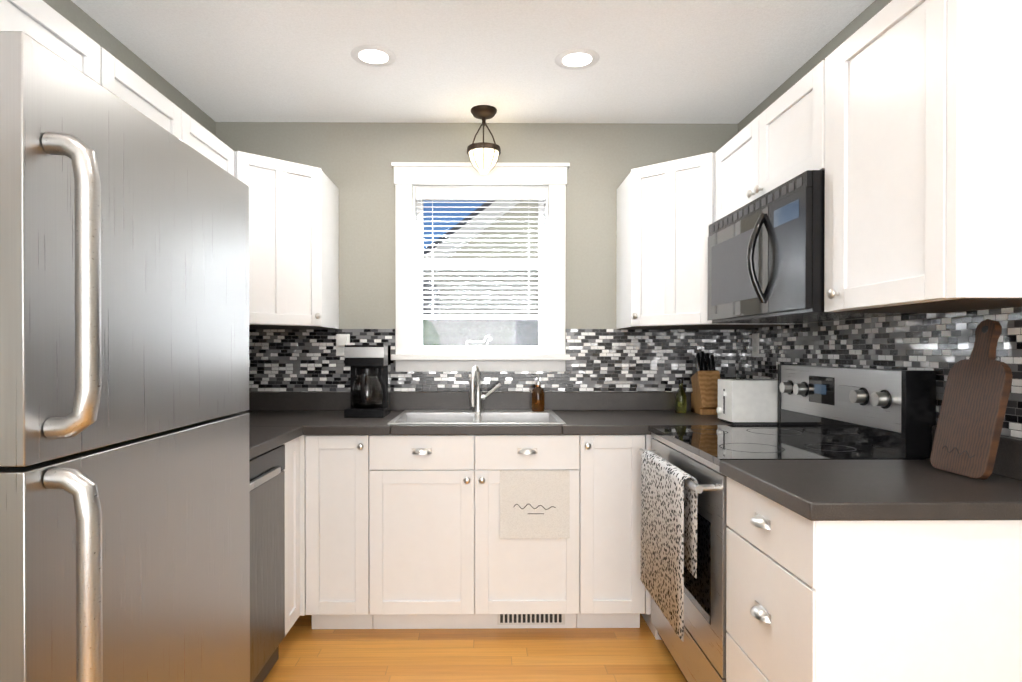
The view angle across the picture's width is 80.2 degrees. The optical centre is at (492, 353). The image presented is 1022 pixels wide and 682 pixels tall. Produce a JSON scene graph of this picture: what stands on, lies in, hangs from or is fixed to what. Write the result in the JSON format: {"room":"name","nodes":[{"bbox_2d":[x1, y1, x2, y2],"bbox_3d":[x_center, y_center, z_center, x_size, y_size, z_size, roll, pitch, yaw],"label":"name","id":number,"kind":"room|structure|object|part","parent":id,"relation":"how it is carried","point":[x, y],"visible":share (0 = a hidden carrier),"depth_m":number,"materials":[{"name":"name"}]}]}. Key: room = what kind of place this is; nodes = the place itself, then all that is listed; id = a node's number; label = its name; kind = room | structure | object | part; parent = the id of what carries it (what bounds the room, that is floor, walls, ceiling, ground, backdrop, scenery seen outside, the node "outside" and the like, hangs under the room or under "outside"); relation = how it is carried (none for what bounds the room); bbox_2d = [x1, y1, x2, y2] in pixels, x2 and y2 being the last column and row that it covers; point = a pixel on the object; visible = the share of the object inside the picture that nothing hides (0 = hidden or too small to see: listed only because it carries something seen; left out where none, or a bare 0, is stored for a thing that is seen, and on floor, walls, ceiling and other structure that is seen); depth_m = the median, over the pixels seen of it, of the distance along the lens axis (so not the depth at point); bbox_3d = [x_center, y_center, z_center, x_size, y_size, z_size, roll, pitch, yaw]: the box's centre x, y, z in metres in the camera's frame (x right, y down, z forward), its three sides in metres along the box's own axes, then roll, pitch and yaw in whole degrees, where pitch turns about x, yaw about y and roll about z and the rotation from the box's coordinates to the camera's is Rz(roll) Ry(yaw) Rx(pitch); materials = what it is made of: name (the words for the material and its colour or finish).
{"room":"kitchen","nodes":[
{"label":"kitchen","id":0,"kind":"room"},
{"bbox_2d":[43,0,215,135],"bbox_3d":[-1.521,0.014,0.417,0.160,2.447,5.613,0,0,-1],"label":"wall","id":1,"kind":"structure","parent":0,"point":[74,14],"depth_m":2.43,"materials":[{"name":"paint"}]},
{"bbox_2d":[0,0,100,84],"bbox_3d":[-1.267,-0.678,0.857,0.351,0.365,1.696,0,0,-1],"label":"upper cabinet","id":2,"kind":"object","parent":1,"relation":"attached to","point":[43,23],"visible":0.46,"depth_m":1.52,"materials":[{"name":"white wood"}]},
{"bbox_2d":[100,47,233,175],"bbox_3d":[-1.265,-0.495,2.159,0.381,0.745,0.899,0,0,-1],"label":"upper cabinet","id":3,"kind":"object","parent":1,"relation":"attached to","point":[121,80],"visible":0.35,"depth_m":2.02,"materials":[{"name":"white wood"}]},
{"bbox_2d":[71,0,874,123],"bbox_3d":[-0.051,-1.270,0.423,3.099,0.120,5.933,0,0,-1],"label":"ceiling","id":4,"kind":"structure","parent":0,"point":[696,61],"depth_m":2.48,"materials":[{"name":"white paint"}]},
{"bbox_2d":[351,45,395,66],"bbox_3d":[-0.488,-1.219,2.493,0.184,0.004,0.184,0,0,-1],"label":"recessed light","id":5,"kind":"object","parent":4,"relation":"in","point":[370,54],"visible":1,"depth_m":2.48,"materials":[{"name":"white plastic"}]},
{"bbox_2d":[467,105,500,174],"bbox_3d":[-0.044,-1.065,3.058,0.172,0.320,0.172,0,0,-1],"label":"pendant light","id":6,"kind":"object","parent":4,"relation":"hanging from","point":[483,157],"visible":1,"depth_m":3.01,"materials":[{"name":"white glass"}]},
{"bbox_2d":[555,48,598,69],"bbox_3d":[0.351,-1.220,2.521,0.184,0.004,0.184,0,0,-1],"label":"recessed light","id":7,"kind":"object","parent":4,"relation":"in","point":[576,57],"visible":1,"depth_m":2.51,"materials":[{"name":"white plastic"}]},
{"bbox_2d":[263,614,686,681],"bbox_3d":[-0.051,1.298,0.439,3.099,0.120,5.933,0,0,-1],"label":"floor","id":8,"kind":"structure","parent":0,"point":[307,653],"depth_m":2.46,"materials":[{"name":"brown wood"}]},
{"bbox_2d":[0,31,249,681],"bbox_3d":[-1.003,0.382,1.266,0.822,1.702,0.816,0,0,-1],"label":"fridge","id":9,"kind":"object","parent":8,"relation":"on","point":[124,423],"visible":1,"depth_m":1.07,"materials":[{"name":"metal"}]},
{"bbox_3d":[-0.626,0.195,0.910,0.074,1.049,0.033,0,0,-1],"label":"handle","id":10,"kind":"part","parent":9,"relation":"part of","materials":[{"name":"metal"}]},
{"bbox_2d":[249,444,284,681],"bbox_3d":[-1.101,0.791,2.091,0.610,0.872,0.598,0,0,-1],"label":"dishwasher","id":11,"kind":"object","parent":8,"relation":"on","point":[267,551],"visible":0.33,"depth_m":2.20,"materials":[{"name":"metal"}]},
{"bbox_2d":[282,435,305,635],"bbox_3d":[-1.134,0.786,2.812,0.655,0.875,0.836,0,0,-1],"label":"base cabinet","id":12,"kind":"object","parent":8,"relation":"on","point":[295,546],"visible":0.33,"depth_m":2.54,"materials":[{"name":"white wood"}]},
{"bbox_2d":[249,426,302,459],"bbox_3d":[-1.127,0.281,2.143,0.656,0.139,0.854,0,0,-1],"label":"countertop","id":13,"kind":"structure","parent":12,"relation":"on","point":[263,439],"depth_m":2.31,"materials":[{"name":"stone"}]},
{"bbox_2d":[305,435,372,628],"bbox_3d":[-0.669,0.785,2.901,0.271,0.875,0.666,0,0,-1],"label":"base cabinet","id":14,"kind":"object","parent":8,"relation":"on","point":[337,470],"visible":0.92,"depth_m":2.60,"materials":[{"name":"white wood"}]},
{"bbox_2d":[369,434,578,628],"bbox_3d":[-0.080,0.785,2.907,0.903,0.875,0.666,0,0,-1],"label":"base cabinet","id":15,"kind":"object","parent":8,"relation":"on","point":[442,555],"visible":1,"depth_m":2.61,"materials":[{"name":"white wood"}]},
{"bbox_2d":[238,392,732,434],"bbox_3d":[-0.075,0.276,2.906,2.775,0.139,0.650,0,0,-1],"label":"countertop","id":16,"kind":"structure","parent":15,"relation":"on","point":[577,413],"depth_m":3.13,"materials":[{"name":"stone"}]},
{"bbox_2d":[344,345,390,417],"bbox_3d":[-0.610,0.133,2.960,0.187,0.345,0.259,0,0,-1],"label":"coffee maker","id":17,"kind":"object","parent":16,"relation":"on","point":[370,377],"visible":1,"depth_m":2.89,"materials":[{"name":"black plastic"}]},
{"bbox_2d":[387,410,565,424],"bbox_3d":[-0.071,0.361,2.911,0.772,0.123,0.580,0,0,-1],"label":"sink","id":18,"kind":"object","parent":16,"relation":"in","point":[413,417],"visible":0.46,"depth_m":3.06,"materials":[{"name":"metal"}]},
{"bbox_2d":[531,374,544,411],"bbox_3d":[0.234,0.203,3.128,0.070,0.190,0.065,0,0,-1],"label":"soap bottle","id":19,"kind":"object","parent":18,"relation":"on","point":[538,398],"visible":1,"depth_m":3.10,"materials":[{"name":"orange glass"}]},
{"bbox_2d":[469,365,500,411],"bbox_3d":[-0.033,0.179,3.044,0.161,0.239,0.213,0,0,-1],"label":"faucet","id":20,"kind":"object","parent":16,"relation":"on","point":[477,397],"visible":1,"depth_m":3.09,"materials":[{"name":"silver metal"}]},
{"bbox_2d":[675,380,686,412],"bbox_3d":[0.964,0.220,3.105,0.056,0.168,0.056,0,0,-1],"label":"oil bottle","id":21,"kind":"object","parent":16,"relation":"on","point":[680,401],"visible":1,"depth_m":3.08,"materials":[{"name":"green glass"}]},
{"bbox_2d":[691,351,719,414],"bbox_3d":[1.086,0.147,3.080,0.110,0.315,0.185,0,0,-1],"label":"knife block","id":22,"kind":"object","parent":16,"relation":"on","point":[705,377],"visible":0.98,"depth_m":3.04,"materials":[{"name":"brown wood"}]},
{"bbox_2d":[717,379,777,424],"bbox_3d":[1.147,0.212,2.680,0.267,0.190,0.163,0,0,-1],"label":"toaster","id":23,"kind":"object","parent":16,"relation":"on","point":[747,401],"visible":0.92,"depth_m":2.60,"materials":[{"name":"white plastic"}]},
{"bbox_2d":[500,470,569,538],"bbox_3d":[0.181,0.647,2.610,0.300,0.294,0.023,0,0,-1],"label":"towel","id":24,"kind":"object","parent":15,"relation":"hanging from","point":[534,504],"visible":1,"depth_m":2.60,"materials":[{"name":"beige fabric"}]},
{"bbox_2d":[576,435,644,627],"bbox_3d":[0.514,0.785,2.913,0.281,0.875,0.666,0,0,-1],"label":"base cabinet","id":25,"kind":"object","parent":8,"relation":"on","point":[611,590],"visible":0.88,"depth_m":2.62,"materials":[{"name":"white wood"}]},
{"bbox_2d":[641,435,661,639],"bbox_3d":[0.985,0.785,2.922,0.655,0.875,0.655,0,0,-1],"label":"base cabinet","id":26,"kind":"object","parent":8,"relation":"on","point":[647,616],"visible":0.14,"depth_m":2.61,"materials":[{"name":"white wood"}]},
{"bbox_2d":[638,364,935,681],"bbox_3d":[0.953,0.638,2.192,0.714,1.178,0.794,0,0,-1],"label":"stove","id":27,"kind":"object","parent":8,"relation":"on","point":[835,413],"visible":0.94,"depth_m":2.01,"materials":[{"name":"metal"}]},
{"bbox_2d":[641,450,697,640],"bbox_3d":[0.622,0.650,2.178,0.052,0.524,0.510,0,0,-1],"label":"towel","id":28,"kind":"object","parent":27,"relation":"hanging from","point":[669,508],"depth_m":2.08,"materials":[{"name":"fabric"}]},
{"bbox_3d":[0.645,0.412,2.188,0.067,0.023,0.692,0,0,-1],"label":"handle","id":29,"kind":"part","parent":27,"relation":"part of","materials":[{"name":"metal"}]},
{"bbox_2d":[726,477,1021,681],"bbox_3d":[0.994,0.793,1.552,0.664,0.875,0.481,0,0,-1],"label":"drawers","id":30,"kind":"object","parent":8,"relation":"on","point":[807,600],"visible":0.88,"depth_m":1.31,"materials":[{"name":"white wood"}]},
{"bbox_2d":[719,426,1021,520],"bbox_3d":[0.998,0.284,1.539,0.656,0.139,0.505,0,0,-1],"label":"countertop","id":31,"kind":"structure","parent":30,"relation":"on","point":[868,490],"depth_m":1.43,"materials":[{"name":"stone"}]},
{"bbox_2d":[930,319,1012,479],"bbox_3d":[1.244,0.112,1.567,0.102,0.402,0.185,0,0,-1],"label":"cutting board","id":32,"kind":"object","parent":31,"relation":"on","point":[972,412],"visible":1,"depth_m":1.55,"materials":[{"name":"brown wood"}]},
{"bbox_2d":[216,122,737,371],"bbox_3d":[-0.079,-0.003,3.317,3.099,2.447,0.160,0,0,-1],"label":"wall","id":33,"kind":"structure","parent":0,"point":[352,160],"depth_m":3.23,"materials":[{"name":"paint"}]},
{"bbox_2d":[234,151,338,329],"bbox_3d":[-1.131,-0.498,2.912,0.662,0.748,0.620,0,0,-1],"label":"upper cabinet","id":34,"kind":"object","parent":33,"relation":"attached to","point":[293,245],"visible":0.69,"depth_m":2.77,"materials":[{"name":"white wood"}]},
{"bbox_2d":[391,162,569,371],"bbox_3d":[-0.063,-0.455,3.286,0.941,1.104,0.213,0,0,-1],"label":"window","id":35,"kind":"structure","parent":33,"relation":"in","point":[408,175],"depth_m":3.22,"materials":[{"name":"white wood"}]},
{"bbox_2d":[466,336,491,351],"bbox_3d":[-0.073,-0.052,3.267,0.139,0.089,0.016,0,0,-1],"label":"figurine","id":36,"kind":"object","parent":35,"relation":"on","point":[479,346],"visible":0.92,"depth_m":3.27,"materials":[{"name":"white ceramic"}]},
{"bbox_3d":[-0.064,-0.254,3.311,0.699,0.492,0.030,0,0,-1],"label":"window sash","id":37,"kind":"part","parent":35,"relation":"part of","materials":[{"name":"white wood"}]},
{"bbox_2d":[415,188,545,318],"bbox_3d":[-0.063,-0.532,3.262,0.695,0.696,0.044,0,0,-1],"label":"window blind","id":38,"kind":"object","parent":35,"relation":"attached to","point":[479,194],"visible":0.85,"depth_m":3.25,"materials":[{"name":"white plastic"}]},
{"bbox_3d":[-0.064,-0.671,3.343,0.699,0.422,0.030,0,0,-1],"label":"window sash","id":39,"kind":"part","parent":35,"relation":"part of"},
{"bbox_2d":[423,270,538,345],"bbox_3d":[-0.064,-0.244,3.375,0.697,0.472,0.002,0,0,-1],"label":"screen","id":40,"kind":"object","parent":35,"relation":"attached to","point":[439,284],"depth_m":3.38,"materials":[{"name":"grey metal"}]},
{"bbox_2d":[249,329,735,391],"bbox_3d":[-0.078,0.038,3.233,2.761,0.334,0.006,0,0,-1],"label":"backsplash","id":41,"kind":"structure","parent":33,"relation":"attached to","point":[600,360],"depth_m":3.23,"materials":[{"name":"tile"}]},
{"bbox_2d":[336,334,349,355],"bbox_3d":[-0.793,-0.044,3.207,0.072,0.116,0.030,0,0,-1],"label":"outlet","id":42,"kind":"object","parent":41,"relation":"attached to","point":[342,340],"visible":0.71,"depth_m":3.22,"materials":[{"name":"white plastic"}]},
{"bbox_2d":[616,152,794,329],"bbox_3d":[0.982,-0.499,2.932,0.662,0.748,0.620,0,0,-1],"label":"upper cabinet","id":43,"kind":"object","parent":33,"relation":"attached to","point":[665,215],"visible":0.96,"depth_m":2.76,"materials":[{"name":"white wood"}]},
{"bbox_2d":[738,0,1021,458],"bbox_3d":[1.418,0.014,0.445,0.160,2.447,5.613,0,0,-1],"label":"wall","id":44,"kind":"structure","parent":0,"point":[869,12],"depth_m":2.43,"materials":[{"name":"paint"}]},
{"bbox_2d":[715,60,824,221],"bbox_3d":[1.129,-0.707,2.209,0.381,0.322,0.843,0,0,-1],"label":"upper cabinet","id":45,"kind":"object","parent":44,"relation":"attached to","point":[779,141],"visible":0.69,"depth_m":2.09,"materials":[{"name":"white wood"}]},
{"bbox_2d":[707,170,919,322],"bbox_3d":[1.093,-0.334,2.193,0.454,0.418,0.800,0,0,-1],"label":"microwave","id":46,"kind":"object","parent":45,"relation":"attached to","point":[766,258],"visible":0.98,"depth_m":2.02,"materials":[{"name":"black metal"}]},
{"bbox_2d":[736,307,1021,438],"bbox_3d":[1.317,0.043,2.268,0.006,0.334,1.961,0,0,-1],"label":"backsplash","id":47,"kind":"structure","parent":44,"relation":"attached to","point":[941,344],"depth_m":1.98,"materials":[{"name":"tile"}]},
{"bbox_2d":[752,333,758,356],"bbox_3d":[1.303,-0.040,3.007,0.005,0.116,0.072,0,0,-1],"label":"wall outlet","id":48,"kind":"object","parent":47,"relation":"attached to","point":[755,345],"visible":1,"depth_m":3.00,"materials":[{"name":"white plastic"}]},
{"bbox_2d":[824,0,1021,312],"bbox_3d":[1.135,-0.490,1.533,0.381,0.748,0.503,0,0,-1],"label":"upper cabinet","id":49,"kind":"object","parent":44,"relation":"attached to","point":[923,156],"visible":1,"depth_m":1.38,"materials":[{"name":"white wood"}]},
{"label":"outside","id":50,"kind":"structure","parent":0,"visible":0},
{"bbox_3d":[-0.180,3.135,21.685,60.000,0.050,36.517,0,0,-1],"label":"ground","id":51,"kind":"structure","parent":50,"visible":0},
{"bbox_2d":[423,319,439,345],"bbox_3d":[-0.838,1.454,5.106,1.070,3.510,1.040,0,0,-1],"label":"bush","id":52,"kind":"object","parent":51,"relation":"on","point":[429,333],"depth_m":4.81,"materials":[{"name":"green plant"}]},
{"bbox_2d":[423,280,439,322],"bbox_3d":[-2.109,0.927,6.261,3.050,4.550,1.100,0,0,-1],"label":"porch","id":53,"kind":"object","parent":51,"relation":"on","point":[430,301],"depth_m":5.72,"materials":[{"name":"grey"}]},
{"bbox_2d":[423,201,538,345],"bbox_3d":[2.506,-0.285,10.072,9.848,6.930,6.350,0,0,-1],"label":"house","id":54,"kind":"structure","parent":51,"relation":"on","point":[472,249],"depth_m":7.22,"materials":[{"name":"grey"}]}
]}

